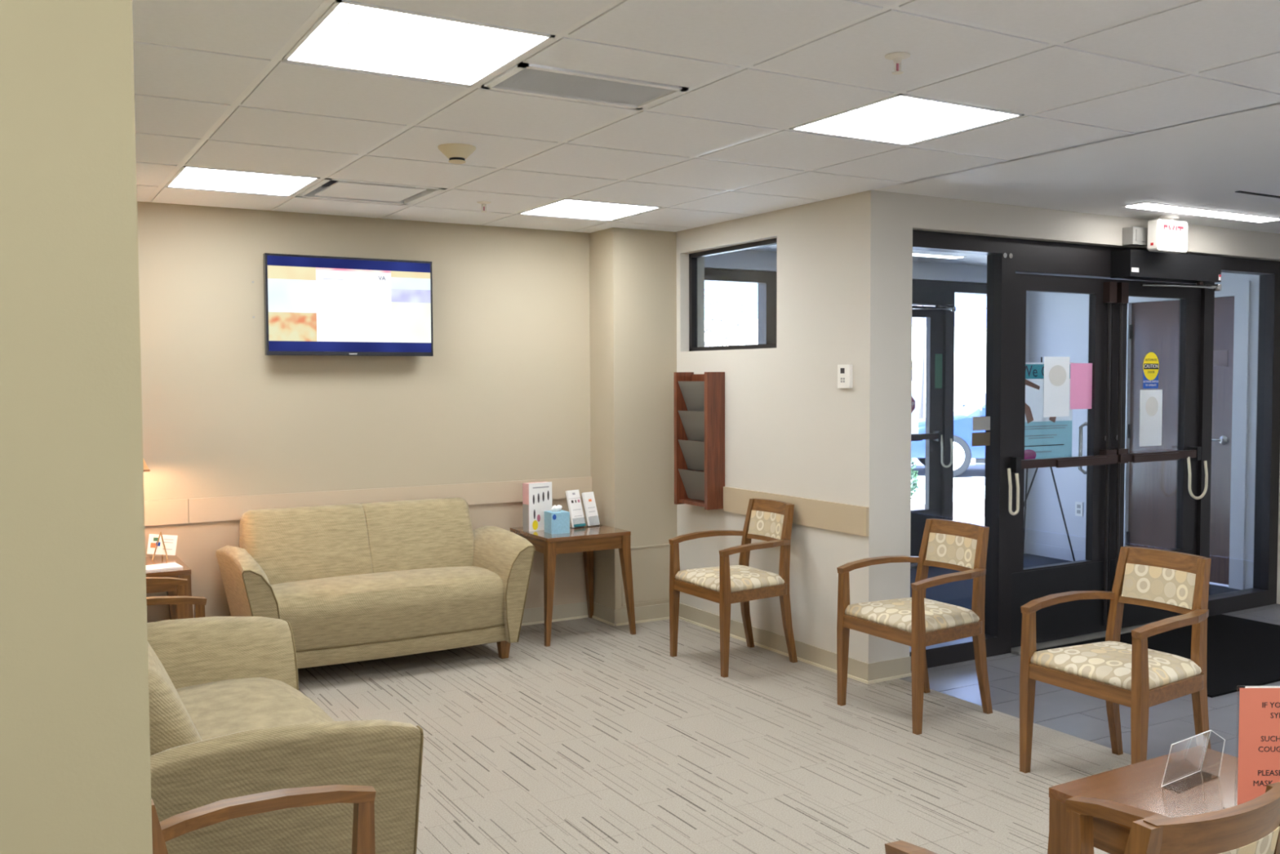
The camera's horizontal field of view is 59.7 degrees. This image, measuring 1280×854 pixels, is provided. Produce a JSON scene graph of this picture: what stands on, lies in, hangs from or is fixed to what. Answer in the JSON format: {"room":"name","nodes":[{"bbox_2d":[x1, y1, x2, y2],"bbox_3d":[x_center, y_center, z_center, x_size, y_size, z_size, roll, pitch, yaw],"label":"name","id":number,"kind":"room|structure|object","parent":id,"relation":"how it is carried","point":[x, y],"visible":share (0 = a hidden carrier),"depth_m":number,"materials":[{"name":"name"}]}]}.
{"room":"waiting room","nodes":[
{"label":"waiting room","id":0,"kind":"room"},
{"bbox_2d":[0,0,152,853],"bbox_3d":[-3.002,0.154,2.697,2.734,2.558,5.233,-2,3,-30],"label":"wall","id":1,"kind":"structure","parent":0,"point":[75,771],"depth_m":1.09,"materials":[{"name":"paint"}]},
{"bbox_2d":[137,201,591,622],"bbox_3d":[-1.455,-0.025,6.548,3.833,2.558,0.143,-2,3,-30],"label":"wall","id":2,"kind":"structure","parent":0,"point":[503,394],"depth_m":6.37,"materials":[{"name":"beige paint"}]},
{"bbox_2d":[262,253,433,355],"bbox_3d":[-1.633,-0.673,6.267,0.936,0.546,0.118,-2,3,-30],"label":"television","id":3,"kind":"object","parent":2,"relation":"attached to","point":[315,305],"visible":1,"depth_m":6.20,"materials":[{"name":"plastic"}]},
{"bbox_2d":[144,476,591,525],"bbox_3d":[-1.689,0.425,6.340,3.194,0.130,0.013,-2,3,-30],"label":"rail","id":4,"kind":"object","parent":2,"relation":"attached to","point":[164,512],"visible":0.57,"depth_m":6.31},
{"bbox_2d":[521,601,588,625],"bbox_3d":[-1.690,1.214,6.374,3.186,0.100,0.016,-2,3,-30],"label":"baseboard","id":5,"kind":"structure","parent":2,"relation":"attached to","point":[578,610],"depth_m":7.06,"materials":[{"name":"beige plastic"}]},
{"bbox_2d":[589,227,677,609],"bbox_3d":[-0.040,-0.056,7.112,0.457,2.558,0.319,-2,3,-30],"label":"wall","id":6,"kind":"structure","parent":0,"point":[633,273],"depth_m":6.98,"materials":[{"name":"beige paint"}]},
{"bbox_2d":[591,601,615,626],"bbox_3d":[-0.237,1.178,7.043,0.016,0.100,0.313,-2,3,-30],"label":"baseboard","id":7,"kind":"structure","parent":6,"relation":"attached to","point":[602,613],"depth_m":7.02,"materials":[{"name":"beige plastic"}]},
{"bbox_2d":[615,603,669,626],"bbox_3d":[0.043,1.178,7.026,0.449,0.100,0.016,-2,3,-30],"label":"baseboard","id":8,"kind":"structure","parent":6,"relation":"attached to","point":[649,613],"depth_m":7.02,"materials":[{"name":"beige plastic"}]},
{"bbox_2d":[132,0,1279,265],"bbox_3d":[1.860,-1.122,3.102,11.600,0.123,9.950,-2,3,-30],"label":"ceiling","id":9,"kind":"structure","parent":0,"point":[1122,102],"depth_m":3.81,"materials":[{"name":"white paint"}]},
{"bbox_2d":[164,165,319,196],"bbox_3d":[-1.860,-1.156,5.197,0.584,0.034,0.584,-2,3,-30],"label":"recessed light","id":10,"kind":"object","parent":9,"relation":"in","point":[188,177],"visible":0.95,"depth_m":5.18,"materials":[{"name":"white plastic"}]},
{"bbox_2d":[295,177,447,205],"bbox_3d":[-1.334,-1.185,5.504,0.584,0.059,0.584,-2,3,-30],"label":"ceiling vent","id":11,"kind":"object","parent":9,"relation":"in","point":[337,188],"visible":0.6,"depth_m":5.51,"materials":[{"name":"white metal"}]},
{"bbox_2d":[282,0,555,86],"bbox_3d":[-0.628,-1.066,3.095,0.584,0.034,0.584,-2,3,-30],"label":"recessed light","id":12,"kind":"object","parent":9,"relation":"in","point":[348,34],"visible":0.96,"depth_m":3.07,"materials":[{"name":"white plastic"}]},
{"bbox_2d":[437,143,475,164],"bbox_3d":[-0.726,-1.081,4.423,0.150,0.064,0.150,-2,3,-30],"label":"smoke detector","id":13,"kind":"object","parent":9,"relation":"attached to","point":[456,153],"visible":1,"depth_m":4.38,"materials":[{"name":"beige plastic"}]},
{"bbox_2d":[476,201,490,212],"bbox_3d":[-0.814,-1.147,5.814,0.072,0.052,0.072,-2,3,-30],"label":"sprinkler head","id":14,"kind":"object","parent":9,"relation":"attached to","point":[483,203],"visible":1,"depth_m":5.80},
{"bbox_2d":[480,61,688,110],"bbox_3d":[-0.173,-1.082,3.524,0.580,0.029,0.304,-2,3,-30],"label":"ceiling vent","id":15,"kind":"object","parent":9,"relation":"in","point":[525,78],"visible":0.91,"depth_m":3.51,"materials":[{"name":"grey plastic"}]},
{"bbox_2d":[518,198,662,221],"bbox_3d":[-0.282,-1.204,6.120,0.584,0.034,0.584,-2,3,-30],"label":"recessed light","id":16,"kind":"object","parent":9,"relation":"in","point":[566,208],"visible":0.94,"depth_m":6.12,"materials":[{"name":"white plastic"}]},
{"bbox_2d":[884,52,910,75],"bbox_3d":[0.735,-1.035,3.181,0.072,0.052,0.072,-2,3,-30],"label":"sprinkler head","id":17,"kind":"object","parent":9,"relation":"attached to","point":[897,57],"visible":1,"depth_m":3.17},
{"bbox_2d":[788,93,1024,145],"bbox_3d":[0.950,-1.114,4.018,0.584,0.034,0.584,-2,3,-30],"label":"recessed light","id":18,"kind":"object","parent":9,"relation":"in","point":[903,119],"visible":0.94,"depth_m":4.00,"materials":[{"name":"white plastic"}]},
{"bbox_2d":[912,253,966,258],"bbox_3d":[1.934,-1.304,8.316,1.280,0.028,0.124,-2,3,-30],"label":"recessed light","id":19,"kind":"object","parent":9,"relation":"in","point":[913,254],"visible":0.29,"depth_m":8.49,"materials":[{"name":"white plastic"}]},
{"bbox_2d":[1147,214,1187,253],"bbox_3d":[3.056,-1.116,6.454,0.289,0.205,0.110,-2,3,-30],"label":"exit sign","id":20,"kind":"object","parent":9,"relation":"hanging from","point":[1166,234],"visible":1,"depth_m":6.41,"materials":[{"name":"white plastic"}]},
{"bbox_2d":[1121,202,1279,222],"bbox_3d":[3.201,-1.218,6.302,1.280,0.028,0.144,-2,3,-30],"label":"recessed light","id":21,"kind":"object","parent":9,"relation":"in","point":[1146,206],"visible":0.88,"depth_m":6.25,"materials":[{"name":"white plastic"}]},
{"bbox_2d":[1235,191,1279,198],"bbox_3d":[3.495,-1.202,5.869,1.180,0.024,0.025,-2,3,-30],"label":"ceiling vent","id":22,"kind":"object","parent":9,"relation":"in","point":[1240,192],"visible":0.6,"depth_m":5.66,"materials":[{"name":"black metal"}]},
{"bbox_2d":[676,190,898,663],"bbox_3d":[0.616,-0.036,6.625,0.182,2.558,2.397,-2,3,-30],"label":"wall","id":23,"kind":"structure","parent":0,"point":[790,429],"depth_m":5.91,"materials":[{"name":"beige paint"}]},
{"bbox_2d":[673,372,724,510],"bbox_3d":[0.358,0.075,6.765,0.127,0.815,0.368,-2,3,-30],"label":"magazine rack","id":24,"kind":"object","parent":23,"relation":"attached to","point":[699,398],"visible":1,"depth_m":6.72,"materials":[{"name":"brown wood"}]},
{"bbox_2d":[688,238,777,351],"bbox_3d":[0.580,-0.768,6.639,0.043,0.618,0.993,-2,3,-30],"label":"window","id":25,"kind":"structure","parent":23,"relation":"in","point":[693,257],"depth_m":6.97,"materials":[{"name":"brown metal"}]},
{"bbox_2d":[678,602,870,684],"bbox_3d":[0.691,1.205,6.364,0.016,0.100,1.813,-2,3,-30],"label":"baseboard","id":26,"kind":"structure","parent":23,"relation":"attached to","point":[858,670],"depth_m":6.22,"materials":[{"name":"beige plastic"}]},
{"bbox_2d":[723,486,868,536],"bbox_3d":[0.820,0.451,6.105,0.016,0.146,1.255,-2,3,-30],"label":"rail","id":27,"kind":"object","parent":23,"relation":"attached to","point":[828,515],"visible":0.79,"depth_m":5.91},
{"bbox_2d":[837,364,853,388],"bbox_3d":[1.044,-0.258,5.677,0.024,0.120,0.090,-2,3,-30],"label":"thermostat","id":28,"kind":"object","parent":23,"relation":"attached to","point":[845,372],"visible":1,"depth_m":5.66,"materials":[{"name":"white plastic"}]},
{"bbox_2d":[297,553,1279,853],"bbox_3d":[1.870,1.452,3.217,11.600,0.120,9.950,-2,3,-30],"label":"floor","id":29,"kind":"structure","parent":0,"point":[598,739],"depth_m":4.69,"materials":[{"name":"carpet"}]},
{"bbox_2d":[145,555,193,619],"bbox_3d":[-2.541,0.997,5.495,0.595,0.620,0.567,-2,3,-30],"label":"end table","id":30,"kind":"object","parent":29,"relation":"on","point":[184,572],"visible":0.21,"depth_m":5.39,"materials":[{"name":"brown wood"}]},
{"bbox_2d":[142,457,150,471],"bbox_3d":[-2.625,0.329,5.435,0.394,0.720,0.394,-2,3,-30],"label":"table lamp","id":31,"kind":"object","parent":30,"relation":"on","point":[145,467],"visible":0.02,"depth_m":5.36,"materials":[{"name":"beige fabric"}]},
{"bbox_2d":[146,531,177,559],"bbox_3d":[-2.456,0.609,5.723,0.109,0.138,0.125,1,3,29],"label":"easel","id":32,"kind":"object","parent":30,"relation":"on","point":[158,544],"visible":1,"depth_m":5.72,"materials":[{"name":"white paper"}]},
{"bbox_2d":[150,542,155,547],"bbox_3d":[-2.495,0.606,5.712,0.027,0.027,0.007,-1,3,-15],"label":"print","id":33,"kind":"object","parent":32,"relation":"attached to","point":[152,544],"depth_m":5.71},
{"bbox_2d":[146,562,182,571],"bbox_3d":[-2.385,0.685,5.411,0.280,0.008,0.150,-2,3,-36],"label":"paper stack","id":34,"kind":"object","parent":30,"relation":"on","point":[171,565],"visible":0.57,"depth_m":5.42,"materials":[{"name":"white paper"}]},
{"bbox_2d":[146,577,207,622],"bbox_3d":[-2.129,0.917,4.626,0.552,0.854,0.554,-2,3,-30],"label":"armchair","id":35,"kind":"object","parent":29,"relation":"on","point":[181,599],"visible":0.09,"depth_m":4.53,"materials":[{"name":"brown wood"}]},
{"bbox_2d":[151,784,376,853],"bbox_3d":[-0.692,1.025,2.091,0.552,0.854,0.554,-2,3,-30],"label":"armchair","id":36,"kind":"object","parent":29,"relation":"on","point":[362,797],"visible":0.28,"depth_m":2.32,"materials":[{"name":"brown wood"}]},
{"bbox_2d":[146,616,423,853],"bbox_3d":[-1.277,0.977,3.393,0.754,0.838,1.538,-2,3,-30],"label":"armchair","id":37,"kind":"object","parent":29,"relation":"on","point":[229,717],"visible":0.64,"depth_m":2.85,"materials":[{"name":"beige fabric"}]},
{"bbox_2d":[176,676,333,740],"bbox_3d":[-1.230,1.055,3.424,0.643,0.298,1.244,-2,3,-30],"label":"seat cushion","id":38,"kind":"object","parent":37,"relation":"on","point":[217,706],"depth_m":3.63,"materials":[{"name":"beige fabric"}]},
{"bbox_2d":[215,497,535,668],"bbox_3d":[-1.425,0.859,6.037,1.538,0.838,0.754,-2,3,-30],"label":"loveseat","id":39,"kind":"object","parent":29,"relation":"on","point":[371,580],"visible":0.88,"depth_m":5.94,"materials":[{"name":"beige fabric"}]},
{"bbox_2d":[270,565,504,650],"bbox_3d":[-1.397,0.941,5.994,1.244,0.298,0.643,-2,3,-30],"label":"seat cushion","id":40,"kind":"object","parent":39,"relation":"on","point":[370,606],"depth_m":5.77,"materials":[{"name":"beige fabric"}]},
{"bbox_2d":[510,521,635,646],"bbox_3d":[-0.425,0.931,6.768,0.595,0.620,0.567,-2,3,-30],"label":"end table","id":41,"kind":"object","parent":29,"relation":"on","point":[588,540],"visible":0.75,"depth_m":6.59,"materials":[{"name":"brown wood"}]},
{"bbox_2d":[522,481,551,531],"bbox_3d":[-0.621,0.478,6.749,0.166,0.288,0.070,-2,3,-38],"label":"stack","id":42,"kind":"object","parent":41,"relation":"on","point":[536,496],"visible":0.98,"depth_m":6.71,"materials":[{"name":"white paper"}]},
{"bbox_2d":[532,520,537,529],"bbox_3d":[-0.630,0.590,6.702,0.040,0.059,0.001,-2,3,-38],"label":"print","id":43,"kind":"object","parent":42,"relation":"attached to","point":[535,525],"depth_m":6.70},
{"bbox_2d":[537,514,540,521],"bbox_3d":[-0.610,0.549,6.716,0.024,0.043,0.001,-2,3,-38],"label":"print","id":44,"kind":"object","parent":42,"relation":"attached to","point":[538,516],"depth_m":6.71},
{"bbox_2d":[543,504,569,533],"bbox_3d":[-0.494,0.545,6.628,0.116,0.164,0.118,-2,3,-27],"label":"tissue box","id":45,"kind":"object","parent":41,"relation":"on","point":[557,521],"visible":1,"depth_m":6.59,"materials":[{"name":"blue cardboard"}]},
{"bbox_2d":[565,489,586,528],"bbox_3d":[-0.393,0.503,6.854,0.103,0.228,0.100,-3,4,-44],"label":"brochure","id":46,"kind":"object","parent":41,"relation":"on","point":[573,497],"visible":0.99,"depth_m":6.84,"materials":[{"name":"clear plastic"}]},
{"bbox_2d":[573,523,586,527],"bbox_3d":[-0.369,0.602,6.835,0.094,0.016,0.006,-3,4,-44],"label":"print","id":47,"kind":"object","parent":46,"relation":"attached to","point":[575,525],"depth_m":6.84},
{"bbox_2d":[582,491,601,527],"bbox_3d":[-0.303,0.509,6.918,0.100,0.209,0.093,2,4,44],"label":"brochure","id":48,"kind":"object","parent":41,"relation":"on","point":[588,499],"visible":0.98,"depth_m":6.91,"materials":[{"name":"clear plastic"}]},
{"bbox_2d":[668,497,797,677],"bbox_3d":[0.528,0.842,6.058,0.552,0.854,0.554,-2,3,-30],"label":"armchair","id":49,"kind":"object","parent":29,"relation":"on","point":[771,521],"visible":1,"depth_m":5.99,"materials":[{"name":"brown wood"}]},
{"bbox_2d":[675,564,784,591],"bbox_3d":[0.499,0.806,6.040,0.452,0.071,0.500,-2,3,-30],"label":"seat cushion","id":50,"kind":"object","parent":49,"relation":"on","point":[742,578],"depth_m":5.92,"materials":[{"name":"fabric"}]},
{"bbox_2d":[836,518,992,734],"bbox_3d":[1.290,0.881,5.134,0.552,0.854,0.554,-2,3,-30],"label":"armchair","id":51,"kind":"object","parent":29,"relation":"on","point":[917,621],"visible":1,"depth_m":5.07,"materials":[{"name":"brown wood"}]},
{"bbox_2d":[844,596,979,632],"bbox_3d":[1.261,0.845,5.116,0.452,0.071,0.500,-2,3,-30],"label":"seat cushion","id":52,"kind":"object","parent":51,"relation":"on","point":[890,615],"depth_m":5.00,"materials":[{"name":"fabric"}]},
{"bbox_2d":[1022,356,1075,566],"bbox_3d":[2.509,0.375,7.321,0.651,1.662,0.551,-2,3,-30],"label":"easel","id":53,"kind":"object","parent":29,"relation":"on","point":[1044,437],"visible":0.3,"depth_m":7.17,"materials":[{"name":"black metal"}]},
{"bbox_2d":[884,782,1279,853],"bbox_3d":[0.826,1.022,2.017,0.554,0.854,0.552,-2,3,-27],"label":"armchair","id":54,"kind":"object","parent":29,"relation":"on","point":[1252,826],"visible":1,"depth_m":1.78,"materials":[{"name":"brown wood"}]},
{"bbox_2d":[1019,546,1211,773],"bbox_3d":[1.843,0.919,4.240,0.552,0.854,0.554,-2,3,-30],"label":"armchair","id":55,"kind":"object","parent":29,"relation":"on","point":[1135,676],"visible":0.98,"depth_m":4.19,"materials":[{"name":"brown wood"}]},
{"bbox_2d":[1030,640,1201,690],"bbox_3d":[1.815,0.883,4.222,0.452,0.071,0.500,-2,3,-30],"label":"seat cushion","id":56,"kind":"object","parent":55,"relation":"on","point":[1106,665],"depth_m":4.11,"materials":[{"name":"fabric"}]},
{"bbox_2d":[1047,745,1238,853],"bbox_3d":[1.289,1.119,2.421,0.595,0.620,0.567,-2,3,-30],"label":"end table","id":57,"kind":"object","parent":29,"relation":"on","point":[1138,784],"visible":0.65,"depth_m":2.49,"materials":[{"name":"brown wood"}]},
{"bbox_2d":[1160,729,1225,786],"bbox_3d":[1.251,0.753,2.521,0.172,0.104,0.058,-2,3,-36],"label":"acrylic holder","id":58,"kind":"object","parent":57,"relation":"on","point":[1210,731],"visible":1,"depth_m":2.55,"materials":[{"name":"clear plastic"}]},
{"bbox_2d":[1237,685,1279,804],"bbox_3d":[1.354,0.675,2.324,0.222,0.276,0.090,0,3,0],"label":"sign","id":59,"kind":"object","parent":57,"relation":"on","point":[1259,733],"visible":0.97,"depth_m":2.32,"materials":[{"name":"paper"}]},
{"bbox_2d":[1036,613,1279,697],"bbox_3d":[3.231,1.247,6.240,1.770,0.011,1.068,-2,3,-30],"label":"entrance mat","id":60,"kind":"object","parent":29,"relation":"on","point":[1241,652],"visible":0.6,"depth_m":6.24,"materials":[{"name":"black carpet"}]},
{"bbox_2d":[704,249,1030,553],"bbox_3d":[1.745,-0.137,8.765,3.933,2.558,0.160,-2,3,-30],"label":"wall","id":61,"kind":"structure","parent":0,"point":[744,260],"depth_m":8.95,"materials":[{"name":"white paint"}]},
{"bbox_2d":[704,267,986,568],"bbox_3d":[1.766,-0.013,8.743,3.393,2.312,0.160,-2,3,-30],"label":"door frame","id":62,"kind":"structure","parent":61,"relation":"attached to","point":[766,281],"depth_m":9.13,"materials":[{"name":"brown metal"}]},
{"bbox_2d":[910,305,943,564],"bbox_3d":[2.110,0.069,8.966,0.853,2.085,0.186,-2,3,-30],"label":"door","id":63,"kind":"structure","parent":61,"relation":"in","point":[935,317],"depth_m":9.10,"materials":[{"name":"brown metal"}]},
{"bbox_2d":[911,391,919,434],"bbox_3d":[2.167,-0.110,8.989,0.220,0.360,0.003,-2,3,-30],"label":"notice sheet","id":64,"kind":"object","parent":63,"relation":"attached to","point":[915,394],"visible":0.27,"depth_m":9.02,"materials":[{"name":"white paper"}]},
{"bbox_2d":[934,354,942,388],"bbox_3d":[2.442,-0.457,9.115,0.080,0.280,0.001,-2,3,-30],"label":"notice sheet","id":65,"kind":"object","parent":63,"relation":"attached to","point":[938,360],"visible":1,"depth_m":9.11,"materials":[{"name":"green paper"}]},
{"bbox_2d":[940,435,952,467],"bbox_3d":[2.503,0.198,9.104,0.128,0.270,0.030,-2,3,-30],"label":"door handle","id":66,"kind":"object","parent":63,"relation":"hanging from","point":[951,439],"visible":1,"depth_m":9.09,"materials":[{"name":"silver metal"}]},
{"bbox_2d":[911,284,955,311],"bbox_3d":[2.143,-1.024,8.816,0.922,0.202,0.130,-2,3,-30],"label":"operator","id":67,"kind":"object","parent":61,"relation":"attached to","point":[939,295],"visible":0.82,"depth_m":8.86,"materials":[{"name":"brown metal"}]},
{"bbox_2d":[895,192,1279,658],"bbox_3d":[3.426,-0.064,6.985,5.033,2.558,0.180,-2,3,-30],"label":"wall","id":68,"kind":"structure","parent":0,"point":[915,212],"depth_m":5.85,"materials":[{"name":"beige paint"}]},
{"bbox_2d":[868,656,911,684],"bbox_3d":[1.273,1.234,5.665,0.281,0.100,0.016,-2,3,-30],"label":"baseboard","id":69,"kind":"structure","parent":68,"relation":"attached to","point":[899,668],"depth_m":5.66,"materials":[{"name":"beige plastic"}]},
{"bbox_2d":[971,431,990,446],"bbox_3d":[1.865,0.066,6.096,0.140,0.074,0.001,-2,3,-30],"label":"card","id":70,"kind":"object","parent":68,"relation":"attached to","point":[983,438],"visible":1,"depth_m":6.10,"materials":[{"name":"brown paper"}]},
{"bbox_2d":[972,416,990,431],"bbox_3d":[1.867,-0.019,6.094,0.135,0.075,0.001,-2,3,-30],"label":"card","id":71,"kind":"object","parent":68,"relation":"attached to","point":[979,423],"visible":1,"depth_m":6.09,"materials":[{"name":"white paper"}]},
{"bbox_2d":[1009,273,1117,647],"bbox_3d":[2.399,0.183,6.405,0.878,2.085,0.186,-2,3,-30],"label":"door","id":72,"kind":"structure","parent":68,"relation":"in","point":[1081,616],"depth_m":6.48,"materials":[{"name":"brown metal"}]},
{"bbox_2d":[1007,468,1019,515],"bbox_3d":[2.045,0.354,6.107,0.078,0.260,0.030,-2,3,-30],"label":"door handle","id":73,"kind":"object","parent":72,"relation":"hanging from","point":[1009,474],"visible":1,"depth_m":6.09,"materials":[{"name":"silver metal"}]},
{"bbox_2d":[1043,356,1070,417],"bbox_3d":[2.385,-0.230,6.378,0.217,0.343,0.002,-2,3,-30],"label":"notice sheet","id":74,"kind":"object","parent":72,"relation":"attached to","point":[1056,369],"visible":1,"depth_m":6.38,"materials":[{"name":"white paper"}]},
{"bbox_2d":[1070,363,1092,408],"bbox_3d":[2.578,-0.238,6.492,0.215,0.267,0.001,-2,3,-30],"label":"notice sheet","id":75,"kind":"object","parent":72,"relation":"attached to","point":[1081,374],"visible":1,"depth_m":6.48,"materials":[{"name":"pink paper"}]},
{"bbox_2d":[909,230,1279,671],"bbox_3d":[2.807,0.089,6.622,3.393,2.290,0.160,-2,3,-30],"label":"door frame","id":76,"kind":"structure","parent":68,"relation":"attached to","point":[1006,257],"depth_m":6.30,"materials":[{"name":"brown metal"}]},
{"bbox_2d":[1122,226,1147,246],"bbox_3d":[2.892,-1.106,6.481,0.170,0.100,0.074,-2,3,-30],"label":"sensor","id":77,"kind":"object","parent":68,"relation":"attached to","point":[1132,236],"visible":0.75,"depth_m":6.44,"materials":[{"name":"grey plastic"}]},
{"bbox_2d":[1107,279,1201,627],"bbox_3d":[3.151,0.160,6.845,0.853,2.085,0.186,-2,3,-30],"label":"door","id":78,"kind":"structure","parent":68,"relation":"in","point":[1189,298],"depth_m":6.85,"materials":[{"name":"brown metal"}]},
{"bbox_2d":[1139,389,1162,446],"bbox_3d":[3.127,-0.056,6.821,0.215,0.345,0.002,-2,3,-30],"label":"notice sheet","id":79,"kind":"object","parent":78,"relation":"attached to","point":[1150,400],"visible":1,"depth_m":6.82,"materials":[{"name":"white paper"}]},
{"bbox_2d":[1142,351,1159,388],"bbox_3d":[3.120,-0.346,6.803,0.152,0.221,0.003,-2,3,-30],"label":"sticker","id":80,"kind":"object","parent":78,"relation":"attached to","point":[1151,364],"visible":1,"depth_m":6.80,"materials":[{"name":"yellow plastic"}]},
{"bbox_2d":[1186,456,1208,499],"bbox_3d":[3.471,0.316,6.941,0.188,0.270,0.030,-2,3,-30],"label":"door handle","id":81,"kind":"object","parent":78,"relation":"hanging from","point":[1204,492],"visible":1,"depth_m":6.92,"materials":[{"name":"silver metal"}]},
{"bbox_2d":[1110,249,1222,291],"bbox_3d":[3.185,-0.933,6.694,0.922,0.202,0.133,-2,3,-30],"label":"operator","id":82,"kind":"object","parent":68,"relation":"attached to","point":[1137,264],"visible":1,"depth_m":6.60,"materials":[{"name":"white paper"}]},
{"bbox_2d":[1026,272,1259,589],"bbox_3d":[3.978,-0.143,8.696,0.150,2.558,2.217,-2,3,-30],"label":"wall","id":83,"kind":"structure","parent":0,"point":[1059,322],"depth_m":9.25,"materials":[{"name":"white paint"}]},
{"bbox_2d":[1026,542,1085,560],"bbox_3d":[3.576,1.063,9.287,0.010,0.100,0.880,-2,3,-30],"label":"baseboard","id":84,"kind":"structure","parent":83,"relation":"attached to","point":[1060,553],"depth_m":9.41,"materials":[{"name":"white paint"}]},
{"bbox_2d":[1075,501,1083,516],"bbox_3d":[3.620,0.676,9.192,0.008,0.116,0.072,-2,3,-30],"label":"wall outlet","id":85,"kind":"object","parent":83,"relation":"attached to","point":[1078,505],"visible":1,"depth_m":9.19,"materials":[{"name":"white plastic"}]},
{"bbox_2d":[1123,280,1250,589],"bbox_3d":[4.096,0.046,8.412,0.143,2.205,1.040,-2,3,-30],"label":"door","id":86,"kind":"structure","parent":83,"relation":"in","point":[1153,324],"depth_m":8.41,"materials":[{"name":"brown wood"}]},
{"label":"outside","id":87,"kind":"structure","parent":0,"visible":0},
{"bbox_2d":[911,457,985,525],"bbox_3d":[-7.187,-0.702,51.875,100.000,0.170,83.240,-2,3,-30],"label":"ground","id":88,"kind":"structure","parent":87,"point":[968,496],"depth_m":14.78,"materials":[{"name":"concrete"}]},
{"bbox_2d":[704,281,748,346],"bbox_3d":[0.743,-2.623,25.355,3.521,6.157,2.684,0,3,4],"label":"bare tree","id":89,"kind":"object","parent":88,"relation":"on","point":[707,291],"visible":0.16,"depth_m":25.07,"materials":[{"name":"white plant"}]},
{"bbox_2d":[704,282,757,346],"bbox_3d":[1.938,-2.675,33.098,2.626,5.558,3.205,1,3,22],"label":"bare tree","id":90,"kind":"object","parent":88,"relation":"on","point":[735,337],"visible":0.29,"depth_m":32.84,"materials":[{"name":"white plant"}]},
{"bbox_2d":[911,457,919,502],"bbox_3d":[2.482,0.616,11.662,0.856,0.827,0.852,-2,3,-30],"label":"bush","id":91,"kind":"object","parent":88,"relation":"on","point":[913,475],"visible":0.05,"depth_m":11.53,"materials":[{"name":"green plant"}]},
{"bbox_2d":[913,305,924,418],"bbox_3d":[7.313,-3.118,29.109,2.646,6.757,3.611,-2,3,-30],"label":"bare tree","id":92,"kind":"object","parent":88,"relation":"on","point":[919,364],"visible":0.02,"depth_m":29.05,"materials":[{"name":"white plant"}]},
{"bbox_2d":[911,393,986,476],"bbox_3d":[6.237,0.002,17.685,4.580,1.470,2.080,0,3,8],"label":"car","id":93,"kind":"object","parent":88,"relation":"on","point":[963,451],"visible":0.15,"depth_m":16.98,"materials":[{"name":"blue paint"}]},
{"bbox_2d":[979,407,985,415],"bbox_3d":[5.242,-0.232,16.848,0.170,0.120,0.180,0,3,8],"label":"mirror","id":94,"kind":"object","parent":93,"relation":"attached to","point":[982,410],"depth_m":16.77,"materials":[{"name":"paint"}]},
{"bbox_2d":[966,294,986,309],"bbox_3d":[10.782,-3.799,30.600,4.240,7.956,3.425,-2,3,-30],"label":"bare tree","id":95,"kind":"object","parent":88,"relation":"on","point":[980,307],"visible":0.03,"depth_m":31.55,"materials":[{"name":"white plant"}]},
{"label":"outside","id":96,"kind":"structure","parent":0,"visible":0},
{"bbox_2d":[704,319,986,417],"bbox_3d":[2.742,-2.846,44.696,90.000,4.940,26.294,-2,3,-30],"label":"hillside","id":97,"kind":"structure","parent":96,"point":[970,344],"depth_m":42.78,"materials":[{"name":"white"}]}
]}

